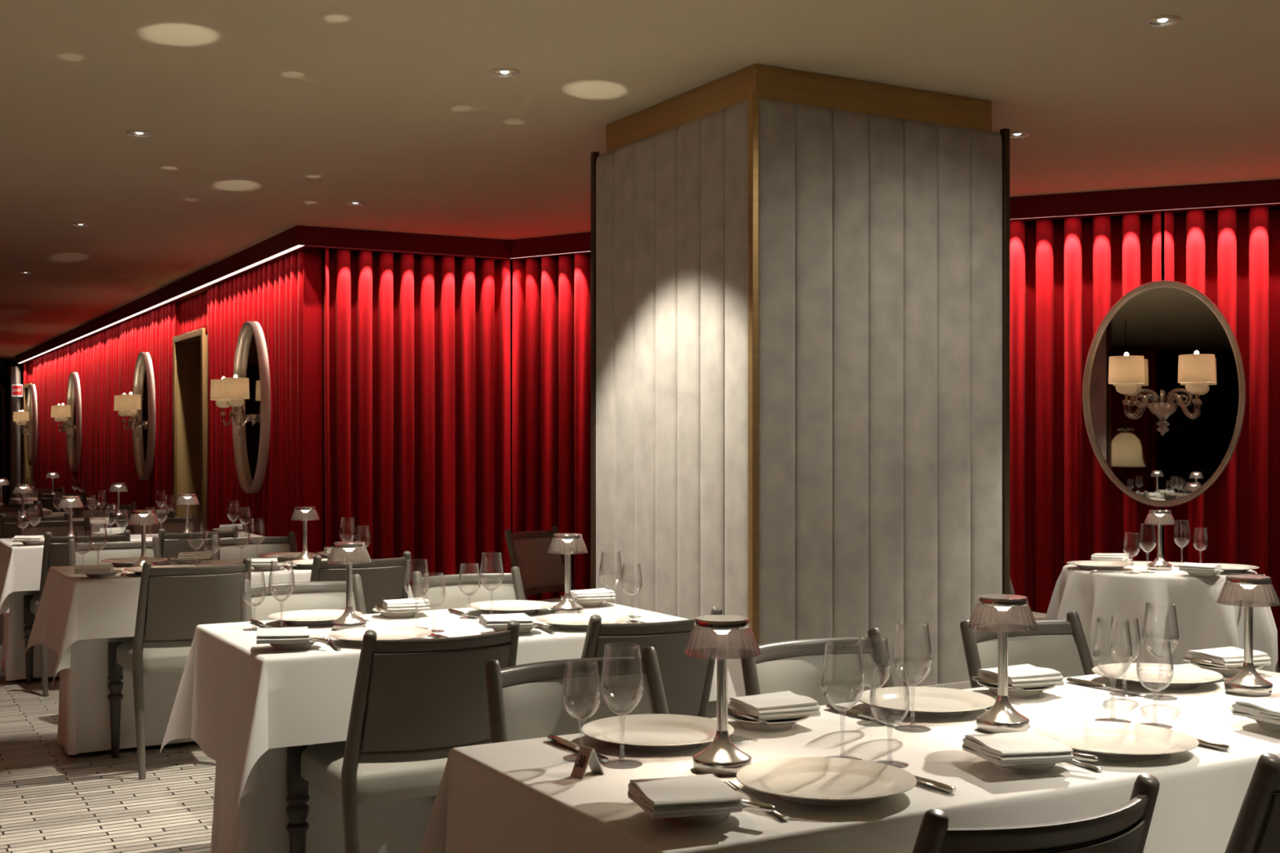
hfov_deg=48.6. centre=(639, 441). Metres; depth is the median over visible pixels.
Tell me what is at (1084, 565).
dinner plate
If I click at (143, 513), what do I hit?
table lamp
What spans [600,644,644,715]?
bowl
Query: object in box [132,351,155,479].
oval mirror
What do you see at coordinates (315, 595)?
dining chair
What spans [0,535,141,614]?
tablecloth
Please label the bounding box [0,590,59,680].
undercloth
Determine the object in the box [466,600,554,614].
dinner plate
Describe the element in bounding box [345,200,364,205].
recessed light
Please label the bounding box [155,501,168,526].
wine glass
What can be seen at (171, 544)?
dining chair
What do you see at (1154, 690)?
bowl
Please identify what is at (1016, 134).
recessed light
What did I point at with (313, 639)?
butter knife
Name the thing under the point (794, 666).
dining chair
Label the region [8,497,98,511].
tablecloth
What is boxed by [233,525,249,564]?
wine glass
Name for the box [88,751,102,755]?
dining table
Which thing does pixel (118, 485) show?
table lamp
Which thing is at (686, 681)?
dining chair
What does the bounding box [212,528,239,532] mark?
bread plate
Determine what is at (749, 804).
butter knife
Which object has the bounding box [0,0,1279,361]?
ceiling
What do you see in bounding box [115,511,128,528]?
wine glass
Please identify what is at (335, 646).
fork
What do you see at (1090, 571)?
table knife
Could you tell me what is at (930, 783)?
table knife
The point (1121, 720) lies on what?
wine glass
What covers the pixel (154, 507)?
wine glass
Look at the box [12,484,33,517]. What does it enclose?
table lamp
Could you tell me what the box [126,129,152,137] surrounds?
recessed light
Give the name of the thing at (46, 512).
tablecloth
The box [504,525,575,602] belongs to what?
dining chair
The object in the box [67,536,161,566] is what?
dining chair
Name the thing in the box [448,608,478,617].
table knife
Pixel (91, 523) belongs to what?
wine glass
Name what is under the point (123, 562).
dinner plate
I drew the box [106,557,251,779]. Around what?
dining chair
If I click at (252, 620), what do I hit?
table knife
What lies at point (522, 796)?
tablecloth
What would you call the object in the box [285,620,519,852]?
dining chair
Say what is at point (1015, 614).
dining chair
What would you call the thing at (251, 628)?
wine glass
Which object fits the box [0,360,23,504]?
wall
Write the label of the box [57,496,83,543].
table lamp
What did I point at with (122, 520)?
dining chair
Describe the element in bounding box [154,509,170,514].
napkin
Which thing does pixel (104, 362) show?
curtain
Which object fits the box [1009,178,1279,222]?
trim
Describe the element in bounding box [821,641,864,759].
wine glass
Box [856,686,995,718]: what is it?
dinner plate
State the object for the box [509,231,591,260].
trim
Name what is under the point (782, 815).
fork
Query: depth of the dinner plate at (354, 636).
3.94 m
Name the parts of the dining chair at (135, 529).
leg, rail, backrest, leg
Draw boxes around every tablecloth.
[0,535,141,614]
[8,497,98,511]
[24,560,236,684]
[42,507,52,516]
[74,516,184,535]
[130,531,270,545]
[160,613,485,825]
[209,555,413,598]
[417,601,737,718]
[418,717,1040,852]
[796,687,1279,852]
[1043,663,1279,740]
[1044,560,1278,672]
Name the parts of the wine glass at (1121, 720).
stem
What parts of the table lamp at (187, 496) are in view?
lamp shade, stem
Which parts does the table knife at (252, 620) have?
handle, blade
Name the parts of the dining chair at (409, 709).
leg, leg, seat, rail, backrest, panel, rail, leg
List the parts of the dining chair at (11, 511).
rail, backrest, leg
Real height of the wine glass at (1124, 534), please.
0.168 m
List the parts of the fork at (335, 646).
handle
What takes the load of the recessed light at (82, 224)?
in the ceiling
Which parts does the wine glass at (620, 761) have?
stem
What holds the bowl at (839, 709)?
on the wine glass at (859, 643)
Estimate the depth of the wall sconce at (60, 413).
18.23 m
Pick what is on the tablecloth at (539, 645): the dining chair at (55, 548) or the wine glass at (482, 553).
the wine glass at (482, 553)
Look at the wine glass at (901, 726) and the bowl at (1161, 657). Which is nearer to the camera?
the wine glass at (901, 726)
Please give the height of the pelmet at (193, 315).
0.354 m
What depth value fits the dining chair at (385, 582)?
5.81 m
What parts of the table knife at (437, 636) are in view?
handle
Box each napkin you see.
[13,535,44,542]
[19,501,40,504]
[50,511,73,516]
[74,564,113,573]
[99,527,125,533]
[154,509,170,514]
[177,551,212,559]
[219,524,242,529]
[250,558,277,566]
[256,626,309,644]
[324,546,355,553]
[382,597,430,611]
[479,613,533,628]
[570,587,615,600]
[627,773,742,819]
[728,690,820,720]
[961,731,1073,766]
[977,663,1064,688]
[1090,553,1128,561]
[1178,562,1221,572]
[1186,646,1271,667]
[1231,697,1279,724]
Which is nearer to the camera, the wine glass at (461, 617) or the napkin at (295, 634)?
the napkin at (295, 634)
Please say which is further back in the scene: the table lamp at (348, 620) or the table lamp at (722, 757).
the table lamp at (348, 620)
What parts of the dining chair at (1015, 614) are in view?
leg, seat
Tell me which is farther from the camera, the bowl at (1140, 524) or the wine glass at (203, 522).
the wine glass at (203, 522)
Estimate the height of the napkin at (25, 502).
0.030 m
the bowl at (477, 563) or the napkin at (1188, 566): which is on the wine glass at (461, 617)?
the bowl at (477, 563)
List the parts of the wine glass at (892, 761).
stem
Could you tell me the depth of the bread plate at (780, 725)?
2.68 m
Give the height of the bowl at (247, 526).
0.100 m
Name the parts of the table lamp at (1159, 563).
lamp shade, stem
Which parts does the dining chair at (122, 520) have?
leg, panel, rail, leg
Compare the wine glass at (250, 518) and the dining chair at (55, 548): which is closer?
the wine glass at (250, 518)
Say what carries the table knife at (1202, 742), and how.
on the tablecloth at (1202, 789)
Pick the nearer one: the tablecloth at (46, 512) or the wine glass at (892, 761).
the wine glass at (892, 761)
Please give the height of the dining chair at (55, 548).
0.843 m
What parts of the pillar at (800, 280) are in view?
velvet panel, velvet panel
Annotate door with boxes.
[23,382,33,489]
[172,328,208,532]
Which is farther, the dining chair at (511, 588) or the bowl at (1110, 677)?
the dining chair at (511, 588)
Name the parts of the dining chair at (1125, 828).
leg, rail, backrest, panel, leg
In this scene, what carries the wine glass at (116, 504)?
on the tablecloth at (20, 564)
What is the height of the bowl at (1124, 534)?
0.100 m
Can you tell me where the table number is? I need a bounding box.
[570,745,604,779]
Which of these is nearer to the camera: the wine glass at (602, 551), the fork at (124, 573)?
the wine glass at (602, 551)
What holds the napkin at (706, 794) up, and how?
on the bread plate at (709, 819)
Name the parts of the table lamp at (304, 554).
stem, lamp shade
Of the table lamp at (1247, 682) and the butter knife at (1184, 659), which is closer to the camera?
the table lamp at (1247, 682)
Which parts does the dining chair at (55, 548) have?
leg, seat, leg, panel, rail, leg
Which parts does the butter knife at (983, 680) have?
handle, blade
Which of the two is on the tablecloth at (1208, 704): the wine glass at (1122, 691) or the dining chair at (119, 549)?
the wine glass at (1122, 691)
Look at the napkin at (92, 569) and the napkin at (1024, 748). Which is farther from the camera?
the napkin at (92, 569)
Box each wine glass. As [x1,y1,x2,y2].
[16,510,29,528]
[26,503,41,525]
[74,530,91,554]
[88,523,107,555]
[95,490,106,519]
[103,503,117,528]
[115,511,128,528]
[144,506,155,537]
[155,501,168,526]
[186,522,205,564]
[204,530,220,556]
[226,501,239,536]
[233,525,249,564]
[239,507,251,537]
[242,571,266,631]
[248,518,265,548]
[268,560,294,622]
[339,517,355,541]
[355,525,371,548]
[404,559,429,629]
[422,573,445,633]
[458,563,480,618]
[479,552,503,614]
[561,660,600,762]
[599,551,622,615]
[600,644,644,769]
[621,563,642,618]
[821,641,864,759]
[855,636,890,727]
[869,664,910,768]
[893,621,932,733]
[1093,617,1133,723]
[1108,615,1141,697]
[1123,533,1140,573]
[1136,638,1173,728]
[1137,524,1156,573]
[1142,602,1178,701]
[1173,520,1191,567]
[1192,528,1208,563]
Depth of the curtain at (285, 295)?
10.27 m
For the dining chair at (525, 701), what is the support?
on the floor
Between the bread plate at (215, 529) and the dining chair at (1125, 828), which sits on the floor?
the dining chair at (1125, 828)
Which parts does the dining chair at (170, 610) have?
leg, leg, seat, rail, backrest, panel, rail, leg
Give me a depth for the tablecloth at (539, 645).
4.20 m
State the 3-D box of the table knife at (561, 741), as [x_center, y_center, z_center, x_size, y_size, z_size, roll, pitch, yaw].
[-0.108,0.543,2.506,0.018,0.011,0.225,0,0,-31]
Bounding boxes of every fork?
[120,571,127,577]
[323,636,341,650]
[542,627,555,633]
[724,781,789,819]
[729,734,751,741]
[1072,759,1102,771]
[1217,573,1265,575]
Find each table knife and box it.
[249,618,272,628]
[430,633,448,638]
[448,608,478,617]
[546,734,609,761]
[628,620,645,622]
[826,703,901,725]
[912,774,955,792]
[1066,677,1148,695]
[1088,569,1143,572]
[1195,737,1230,751]
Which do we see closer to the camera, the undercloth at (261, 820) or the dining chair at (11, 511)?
the undercloth at (261, 820)
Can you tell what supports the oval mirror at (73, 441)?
attached to the curtain at (104, 362)
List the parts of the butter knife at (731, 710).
handle, blade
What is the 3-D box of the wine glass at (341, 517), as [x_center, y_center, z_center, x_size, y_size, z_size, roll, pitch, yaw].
[-1.323,0.448,6.416,0.074,0.204,0.074,0,0,43]
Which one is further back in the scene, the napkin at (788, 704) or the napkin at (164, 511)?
the napkin at (164, 511)
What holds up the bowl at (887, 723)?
on the wine glass at (892, 761)
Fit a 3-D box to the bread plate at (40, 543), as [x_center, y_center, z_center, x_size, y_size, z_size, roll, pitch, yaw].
[-3.211,0.538,7.508,0.164,0.024,0.164,0,0,-30]
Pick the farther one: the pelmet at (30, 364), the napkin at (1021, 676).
the pelmet at (30, 364)
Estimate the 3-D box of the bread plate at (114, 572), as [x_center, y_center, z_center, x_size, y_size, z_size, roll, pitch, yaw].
[-2.173,0.538,5.716,0.164,0.024,0.164,0,0,-30]
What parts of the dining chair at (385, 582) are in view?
leg, backrest, panel, rail, leg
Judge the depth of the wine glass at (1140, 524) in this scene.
5.93 m
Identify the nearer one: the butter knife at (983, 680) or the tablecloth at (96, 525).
the butter knife at (983, 680)
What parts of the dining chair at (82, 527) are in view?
leg, rail, backrest, leg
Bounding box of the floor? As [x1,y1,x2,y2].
[0,632,1279,852]
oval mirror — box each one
[26,384,37,466]
[66,372,81,471]
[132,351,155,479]
[231,320,271,493]
[1082,280,1245,507]
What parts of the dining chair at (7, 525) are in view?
leg, panel, rail, leg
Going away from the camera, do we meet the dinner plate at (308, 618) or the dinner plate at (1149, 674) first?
the dinner plate at (1149, 674)
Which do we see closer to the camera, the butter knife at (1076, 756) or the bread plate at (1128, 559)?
the butter knife at (1076, 756)
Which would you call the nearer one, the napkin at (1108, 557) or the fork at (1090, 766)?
the fork at (1090, 766)
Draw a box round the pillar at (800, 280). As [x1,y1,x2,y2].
[591,63,1009,697]
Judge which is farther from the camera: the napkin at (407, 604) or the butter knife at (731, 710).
the napkin at (407, 604)
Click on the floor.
(52, 800)
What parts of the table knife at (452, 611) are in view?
handle, blade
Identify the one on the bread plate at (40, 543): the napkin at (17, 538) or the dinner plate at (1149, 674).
the napkin at (17, 538)
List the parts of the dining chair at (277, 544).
leg, rail, backrest, leg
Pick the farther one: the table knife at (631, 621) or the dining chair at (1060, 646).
the table knife at (631, 621)
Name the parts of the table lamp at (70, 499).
stem, lamp shade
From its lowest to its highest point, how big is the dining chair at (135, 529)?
0.843 m
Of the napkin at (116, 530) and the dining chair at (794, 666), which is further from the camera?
the napkin at (116, 530)
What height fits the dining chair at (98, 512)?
0.843 m
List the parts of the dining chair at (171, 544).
leg, backrest, panel, rail, leg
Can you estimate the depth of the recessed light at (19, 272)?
12.10 m
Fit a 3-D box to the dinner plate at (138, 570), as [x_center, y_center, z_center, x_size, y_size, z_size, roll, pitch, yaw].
[-1.986,0.538,5.852,0.280,0.024,0.280,0,0,31]
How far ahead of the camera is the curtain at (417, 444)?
10.08 m
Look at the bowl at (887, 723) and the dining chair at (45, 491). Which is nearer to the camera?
the bowl at (887, 723)
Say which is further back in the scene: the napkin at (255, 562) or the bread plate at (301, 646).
the napkin at (255, 562)
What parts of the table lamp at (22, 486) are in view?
stem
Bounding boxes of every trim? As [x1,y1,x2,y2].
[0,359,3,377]
[15,225,316,364]
[297,225,512,261]
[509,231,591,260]
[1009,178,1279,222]
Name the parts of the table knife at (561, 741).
handle, blade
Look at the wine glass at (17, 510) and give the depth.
7.82 m
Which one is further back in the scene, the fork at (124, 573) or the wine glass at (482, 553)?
the fork at (124, 573)
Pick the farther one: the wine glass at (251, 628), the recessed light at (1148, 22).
the recessed light at (1148, 22)
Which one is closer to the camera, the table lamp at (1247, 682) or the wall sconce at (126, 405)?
the table lamp at (1247, 682)
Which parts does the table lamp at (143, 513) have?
lamp shade, stem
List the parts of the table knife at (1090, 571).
handle, blade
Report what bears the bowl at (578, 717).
on the wine glass at (566, 662)
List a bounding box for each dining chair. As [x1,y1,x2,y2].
[0,500,37,512]
[0,503,43,517]
[0,511,68,645]
[15,516,91,537]
[19,486,65,497]
[22,529,130,697]
[37,491,86,518]
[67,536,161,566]
[77,502,136,517]
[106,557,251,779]
[107,509,174,534]
[128,514,199,534]
[158,526,238,562]
[211,532,297,559]
[240,573,366,622]
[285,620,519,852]
[310,551,411,613]
[412,566,525,610]
[484,646,669,743]
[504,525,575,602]
[581,606,722,717]
[738,627,894,706]
[911,773,1159,852]
[960,611,1096,688]
[1009,577,1046,622]
[1224,752,1279,852]
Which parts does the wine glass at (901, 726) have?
stem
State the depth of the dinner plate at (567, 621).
4.24 m
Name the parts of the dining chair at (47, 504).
leg, panel, rail, leg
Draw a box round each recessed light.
[17,271,32,273]
[71,222,89,226]
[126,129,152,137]
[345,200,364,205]
[489,67,519,77]
[1009,131,1030,138]
[1144,14,1180,27]
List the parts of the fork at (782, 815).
handle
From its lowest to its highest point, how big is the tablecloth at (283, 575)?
0.393 m
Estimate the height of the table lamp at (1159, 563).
0.255 m
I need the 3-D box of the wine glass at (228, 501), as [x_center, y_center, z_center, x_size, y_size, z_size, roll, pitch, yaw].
[-2.356,0.448,8.210,0.074,0.204,0.074,0,0,20]
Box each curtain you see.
[22,362,28,484]
[32,301,181,510]
[206,248,323,555]
[324,248,511,597]
[511,253,591,600]
[1009,211,1161,613]
[1164,205,1279,667]
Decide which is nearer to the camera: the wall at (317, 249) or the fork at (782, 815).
the fork at (782, 815)
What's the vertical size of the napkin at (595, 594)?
0.030 m
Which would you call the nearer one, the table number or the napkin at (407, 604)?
the table number
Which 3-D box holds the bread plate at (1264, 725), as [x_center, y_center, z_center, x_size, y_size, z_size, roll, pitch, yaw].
[1.240,0.538,2.714,0.164,0.024,0.164,0,0,-30]
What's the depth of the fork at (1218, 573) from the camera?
5.79 m
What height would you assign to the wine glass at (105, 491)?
0.204 m
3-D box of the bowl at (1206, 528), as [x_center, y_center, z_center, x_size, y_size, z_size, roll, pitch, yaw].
[2.463,0.431,6.224,0.068,0.100,0.068,0,0,31]
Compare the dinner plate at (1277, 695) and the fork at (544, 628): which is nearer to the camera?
the dinner plate at (1277, 695)
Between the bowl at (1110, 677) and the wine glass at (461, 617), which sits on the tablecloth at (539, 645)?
the wine glass at (461, 617)
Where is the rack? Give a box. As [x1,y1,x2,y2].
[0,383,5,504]
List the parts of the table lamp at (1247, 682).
lamp shade, stem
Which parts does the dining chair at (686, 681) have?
leg, backrest, rail, panel, leg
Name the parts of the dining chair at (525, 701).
leg, rail, backrest, leg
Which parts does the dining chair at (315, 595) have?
leg, panel, rail, backrest, leg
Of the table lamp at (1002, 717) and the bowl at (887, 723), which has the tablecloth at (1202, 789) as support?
the table lamp at (1002, 717)
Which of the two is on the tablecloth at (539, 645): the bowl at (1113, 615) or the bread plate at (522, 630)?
the bread plate at (522, 630)
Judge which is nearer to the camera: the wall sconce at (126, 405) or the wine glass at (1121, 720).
the wine glass at (1121, 720)
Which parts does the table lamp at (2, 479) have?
stem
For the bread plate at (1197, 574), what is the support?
on the tablecloth at (1203, 623)
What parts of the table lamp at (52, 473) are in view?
stem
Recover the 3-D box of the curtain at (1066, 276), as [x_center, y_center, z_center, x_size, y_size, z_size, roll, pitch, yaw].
[2.055,-0.017,8.665,2.138,2.614,0.191,0,0,23]
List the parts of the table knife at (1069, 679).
handle, blade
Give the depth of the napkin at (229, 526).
8.46 m
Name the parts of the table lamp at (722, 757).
stem, lamp shade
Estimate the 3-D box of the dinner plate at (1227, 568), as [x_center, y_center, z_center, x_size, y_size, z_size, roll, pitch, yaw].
[2.451,0.538,5.952,0.280,0.024,0.280,0,0,-14]
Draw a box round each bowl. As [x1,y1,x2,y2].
[186,522,205,549]
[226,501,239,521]
[233,525,249,548]
[242,571,266,606]
[268,560,294,601]
[404,559,429,599]
[422,573,445,608]
[458,563,480,595]
[479,552,503,591]
[561,660,600,719]
[599,551,622,588]
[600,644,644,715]
[621,563,642,595]
[821,641,864,711]
[855,636,890,688]
[869,664,910,724]
[893,621,932,684]
[1093,617,1133,678]
[1108,615,1141,662]
[1123,533,1140,556]
[1136,638,1173,691]
[1137,524,1156,551]
[1142,602,1178,658]
[1173,520,1191,546]
[1192,528,1208,551]
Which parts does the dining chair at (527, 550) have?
leg, rail, backrest, rail, seat, leg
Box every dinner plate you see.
[101,557,168,567]
[123,565,192,575]
[256,552,318,561]
[267,609,362,626]
[285,559,344,568]
[328,626,431,645]
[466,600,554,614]
[536,613,630,630]
[581,714,734,751]
[736,756,916,805]
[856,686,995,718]
[1033,720,1199,760]
[1066,560,1134,570]
[1092,662,1222,689]
[1209,563,1259,573]
[1270,692,1279,698]
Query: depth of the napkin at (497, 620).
3.99 m
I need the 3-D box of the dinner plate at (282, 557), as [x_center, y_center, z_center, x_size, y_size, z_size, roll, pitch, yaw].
[-1.632,0.538,6.564,0.280,0.024,0.280,0,0,4]
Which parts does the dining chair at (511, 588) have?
leg, rail, backrest, leg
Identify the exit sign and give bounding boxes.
[12,384,22,396]
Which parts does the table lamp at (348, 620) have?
lamp shade, stem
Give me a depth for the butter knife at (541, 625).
4.02 m
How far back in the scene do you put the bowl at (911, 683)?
2.70 m
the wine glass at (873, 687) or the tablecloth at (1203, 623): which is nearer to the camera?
the wine glass at (873, 687)
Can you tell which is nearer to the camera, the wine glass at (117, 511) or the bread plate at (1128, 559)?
the bread plate at (1128, 559)
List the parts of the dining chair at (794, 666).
leg, rail, backrest, leg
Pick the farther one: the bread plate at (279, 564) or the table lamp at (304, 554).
the table lamp at (304, 554)
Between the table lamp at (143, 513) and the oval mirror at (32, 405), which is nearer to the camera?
the table lamp at (143, 513)
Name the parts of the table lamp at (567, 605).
stem, lamp shade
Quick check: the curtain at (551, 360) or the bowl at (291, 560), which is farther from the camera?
the curtain at (551, 360)
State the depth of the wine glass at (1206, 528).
6.21 m
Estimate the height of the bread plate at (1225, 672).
0.024 m
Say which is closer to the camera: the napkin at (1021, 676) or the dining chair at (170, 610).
the napkin at (1021, 676)
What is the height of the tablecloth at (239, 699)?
0.393 m
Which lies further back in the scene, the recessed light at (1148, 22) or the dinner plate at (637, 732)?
the recessed light at (1148, 22)
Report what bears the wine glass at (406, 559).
on the tablecloth at (239, 699)
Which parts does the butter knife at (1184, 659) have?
handle, blade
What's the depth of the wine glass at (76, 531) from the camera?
6.03 m
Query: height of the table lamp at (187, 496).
0.255 m
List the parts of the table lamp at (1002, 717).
stem, lamp shade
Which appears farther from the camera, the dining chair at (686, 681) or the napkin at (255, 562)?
the napkin at (255, 562)
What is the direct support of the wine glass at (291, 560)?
on the tablecloth at (239, 699)
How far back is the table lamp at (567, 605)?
4.49 m
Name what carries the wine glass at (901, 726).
on the tablecloth at (1202, 789)
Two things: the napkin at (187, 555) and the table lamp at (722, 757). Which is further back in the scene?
the napkin at (187, 555)
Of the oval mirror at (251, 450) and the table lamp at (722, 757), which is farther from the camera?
the oval mirror at (251, 450)
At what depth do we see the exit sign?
24.30 m
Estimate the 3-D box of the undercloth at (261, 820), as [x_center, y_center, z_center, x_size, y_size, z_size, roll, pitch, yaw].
[-0.858,0.917,4.080,0.674,0.722,0.733,0,0,-30]
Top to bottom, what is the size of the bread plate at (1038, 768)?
0.024 m
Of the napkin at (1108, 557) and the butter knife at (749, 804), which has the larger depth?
the napkin at (1108, 557)
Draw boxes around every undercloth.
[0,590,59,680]
[2,613,4,632]
[57,636,194,755]
[210,743,436,852]
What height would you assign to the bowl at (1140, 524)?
0.118 m
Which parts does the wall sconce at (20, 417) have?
lamp shade, lamp shade, globe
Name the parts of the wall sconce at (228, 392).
lamp shade, globe, globe, lamp shade, lamp shade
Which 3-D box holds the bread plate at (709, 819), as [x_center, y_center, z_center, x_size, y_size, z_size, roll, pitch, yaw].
[0.081,0.538,2.077,0.164,0.024,0.164,0,0,-30]
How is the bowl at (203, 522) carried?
on the wine glass at (203, 522)
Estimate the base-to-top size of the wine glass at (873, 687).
0.168 m
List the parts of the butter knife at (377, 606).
handle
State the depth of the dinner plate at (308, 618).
4.32 m
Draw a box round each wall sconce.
[13,409,32,434]
[50,403,75,437]
[114,391,146,437]
[209,374,253,436]
[1108,350,1215,435]
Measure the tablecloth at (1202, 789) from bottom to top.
0.228 m
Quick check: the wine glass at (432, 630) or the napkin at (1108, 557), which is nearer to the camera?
the wine glass at (432, 630)
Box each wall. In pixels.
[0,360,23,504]
[204,248,331,551]
[331,249,512,568]
[1025,207,1279,558]
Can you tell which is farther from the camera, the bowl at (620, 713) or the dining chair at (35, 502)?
the dining chair at (35, 502)
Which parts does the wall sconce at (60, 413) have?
lamp shade, globe, lamp shade, globe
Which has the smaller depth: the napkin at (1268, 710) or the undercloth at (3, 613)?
the napkin at (1268, 710)
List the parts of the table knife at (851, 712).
handle, blade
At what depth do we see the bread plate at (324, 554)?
6.65 m
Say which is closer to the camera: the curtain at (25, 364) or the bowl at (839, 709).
the bowl at (839, 709)
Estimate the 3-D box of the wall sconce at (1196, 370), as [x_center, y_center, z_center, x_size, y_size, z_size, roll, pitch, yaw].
[2.943,-0.268,7.993,0.567,0.475,0.269,0,0,23]
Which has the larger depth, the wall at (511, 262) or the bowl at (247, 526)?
the wall at (511, 262)
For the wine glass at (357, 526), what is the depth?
6.38 m
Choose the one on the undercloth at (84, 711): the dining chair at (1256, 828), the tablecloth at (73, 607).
the tablecloth at (73, 607)
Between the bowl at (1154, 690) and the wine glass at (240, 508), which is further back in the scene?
the wine glass at (240, 508)
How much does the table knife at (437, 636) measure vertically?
0.011 m
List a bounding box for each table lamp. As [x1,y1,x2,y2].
[0,477,9,504]
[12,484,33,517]
[45,471,60,498]
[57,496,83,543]
[109,483,128,515]
[127,510,159,567]
[175,493,199,533]
[290,506,319,559]
[326,541,371,631]
[547,533,587,613]
[683,614,760,776]
[968,594,1038,733]
[1143,509,1175,570]
[1216,574,1279,696]
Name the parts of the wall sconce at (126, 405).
lamp shade, globe, lamp shade, globe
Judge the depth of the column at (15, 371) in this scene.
24.41 m
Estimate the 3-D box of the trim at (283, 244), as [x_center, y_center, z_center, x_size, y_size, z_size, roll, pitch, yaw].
[-6.396,-1.385,16.902,0.200,0.130,16.895,0,0,-30]
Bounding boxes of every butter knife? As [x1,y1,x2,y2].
[309,637,329,643]
[373,604,391,612]
[533,622,550,627]
[727,706,768,724]
[741,799,774,812]
[971,675,1026,691]
[1071,752,1098,761]
[1182,657,1241,669]
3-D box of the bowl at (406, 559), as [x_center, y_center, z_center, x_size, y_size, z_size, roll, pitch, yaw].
[-0.653,0.405,4.145,0.074,0.118,0.074,0,0,-38]
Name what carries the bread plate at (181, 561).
on the tablecloth at (73, 607)
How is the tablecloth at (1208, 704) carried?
on the undercloth
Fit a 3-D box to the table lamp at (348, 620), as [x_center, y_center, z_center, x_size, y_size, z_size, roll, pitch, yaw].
[-0.849,0.423,4.137,0.129,0.255,0.130,0,0,-8]
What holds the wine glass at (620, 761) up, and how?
on the tablecloth at (522, 796)
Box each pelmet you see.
[28,360,32,384]
[180,290,207,334]
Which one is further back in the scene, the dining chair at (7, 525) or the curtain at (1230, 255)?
the dining chair at (7, 525)
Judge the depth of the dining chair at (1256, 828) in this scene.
2.09 m
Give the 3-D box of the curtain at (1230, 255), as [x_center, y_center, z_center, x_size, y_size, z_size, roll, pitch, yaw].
[4.584,-0.017,7.587,3.325,2.614,0.194,0,0,23]
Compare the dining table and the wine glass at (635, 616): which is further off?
the dining table
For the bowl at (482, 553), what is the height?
0.118 m
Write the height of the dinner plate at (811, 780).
0.024 m
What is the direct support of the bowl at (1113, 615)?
on the wine glass at (1122, 691)
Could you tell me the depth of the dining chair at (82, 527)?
8.55 m
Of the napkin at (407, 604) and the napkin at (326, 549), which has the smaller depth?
the napkin at (407, 604)
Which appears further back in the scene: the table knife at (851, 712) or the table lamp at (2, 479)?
the table lamp at (2, 479)
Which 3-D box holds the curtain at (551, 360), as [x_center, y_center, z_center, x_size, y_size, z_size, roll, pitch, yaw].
[0.092,-0.017,9.739,2.365,2.614,0.182,0,0,34]
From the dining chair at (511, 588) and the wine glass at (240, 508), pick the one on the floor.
the dining chair at (511, 588)
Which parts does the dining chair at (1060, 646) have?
leg, rail, backrest, leg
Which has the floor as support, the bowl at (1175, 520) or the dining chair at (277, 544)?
the dining chair at (277, 544)
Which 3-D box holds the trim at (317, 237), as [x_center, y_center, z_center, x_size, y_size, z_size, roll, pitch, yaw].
[-1.617,-1.385,9.980,1.650,0.130,0.200,0,0,-27]
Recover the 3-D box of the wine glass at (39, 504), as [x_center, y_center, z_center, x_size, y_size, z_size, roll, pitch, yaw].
[-3.332,0.448,7.792,0.074,0.204,0.074,0,0,30]
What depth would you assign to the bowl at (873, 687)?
2.75 m
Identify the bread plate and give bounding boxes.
[21,539,44,545]
[84,569,123,578]
[93,532,120,535]
[169,557,204,564]
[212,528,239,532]
[252,562,287,571]
[269,635,324,650]
[316,551,346,558]
[372,608,423,618]
[492,621,540,635]
[560,597,608,608]
[664,791,751,825]
[727,712,808,732]
[977,681,1055,698]
[978,755,1056,773]
[1097,558,1133,562]
[1183,569,1223,577]
[1189,662,1263,677]
[1248,717,1279,732]
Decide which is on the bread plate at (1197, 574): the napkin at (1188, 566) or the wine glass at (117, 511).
the napkin at (1188, 566)
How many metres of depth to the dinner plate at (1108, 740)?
2.55 m
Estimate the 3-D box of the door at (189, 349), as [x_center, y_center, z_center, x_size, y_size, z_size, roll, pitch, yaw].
[-3.860,0.160,12.928,0.535,2.280,1.240,0,0,-30]
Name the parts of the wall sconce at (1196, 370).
lamp shade, globe, arm, lamp shade, arm, lamp shade, globe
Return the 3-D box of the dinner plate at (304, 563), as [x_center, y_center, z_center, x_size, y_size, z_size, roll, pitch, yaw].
[-1.404,0.538,6.184,0.280,0.024,0.280,0,0,11]
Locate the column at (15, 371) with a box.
[9,366,20,497]
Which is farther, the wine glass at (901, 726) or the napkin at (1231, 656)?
the napkin at (1231, 656)
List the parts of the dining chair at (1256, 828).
backrest, panel, rail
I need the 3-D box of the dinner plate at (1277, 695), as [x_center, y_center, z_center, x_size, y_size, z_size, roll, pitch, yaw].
[1.423,0.538,2.856,0.280,0.024,0.280,0,0,-28]
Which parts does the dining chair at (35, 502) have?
rail, leg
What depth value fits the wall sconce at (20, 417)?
22.14 m
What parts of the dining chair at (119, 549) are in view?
leg, rail, backrest, leg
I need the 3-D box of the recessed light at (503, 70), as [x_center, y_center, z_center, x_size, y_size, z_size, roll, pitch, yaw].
[-0.532,-1.447,5.561,0.116,0.014,0.116,0,0,-30]
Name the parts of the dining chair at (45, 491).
rail, backrest, leg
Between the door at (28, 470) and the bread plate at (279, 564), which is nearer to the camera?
the bread plate at (279, 564)
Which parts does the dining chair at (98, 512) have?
leg, rail, backrest, leg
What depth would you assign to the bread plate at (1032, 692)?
3.03 m
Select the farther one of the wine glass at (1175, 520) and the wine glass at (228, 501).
the wine glass at (228, 501)

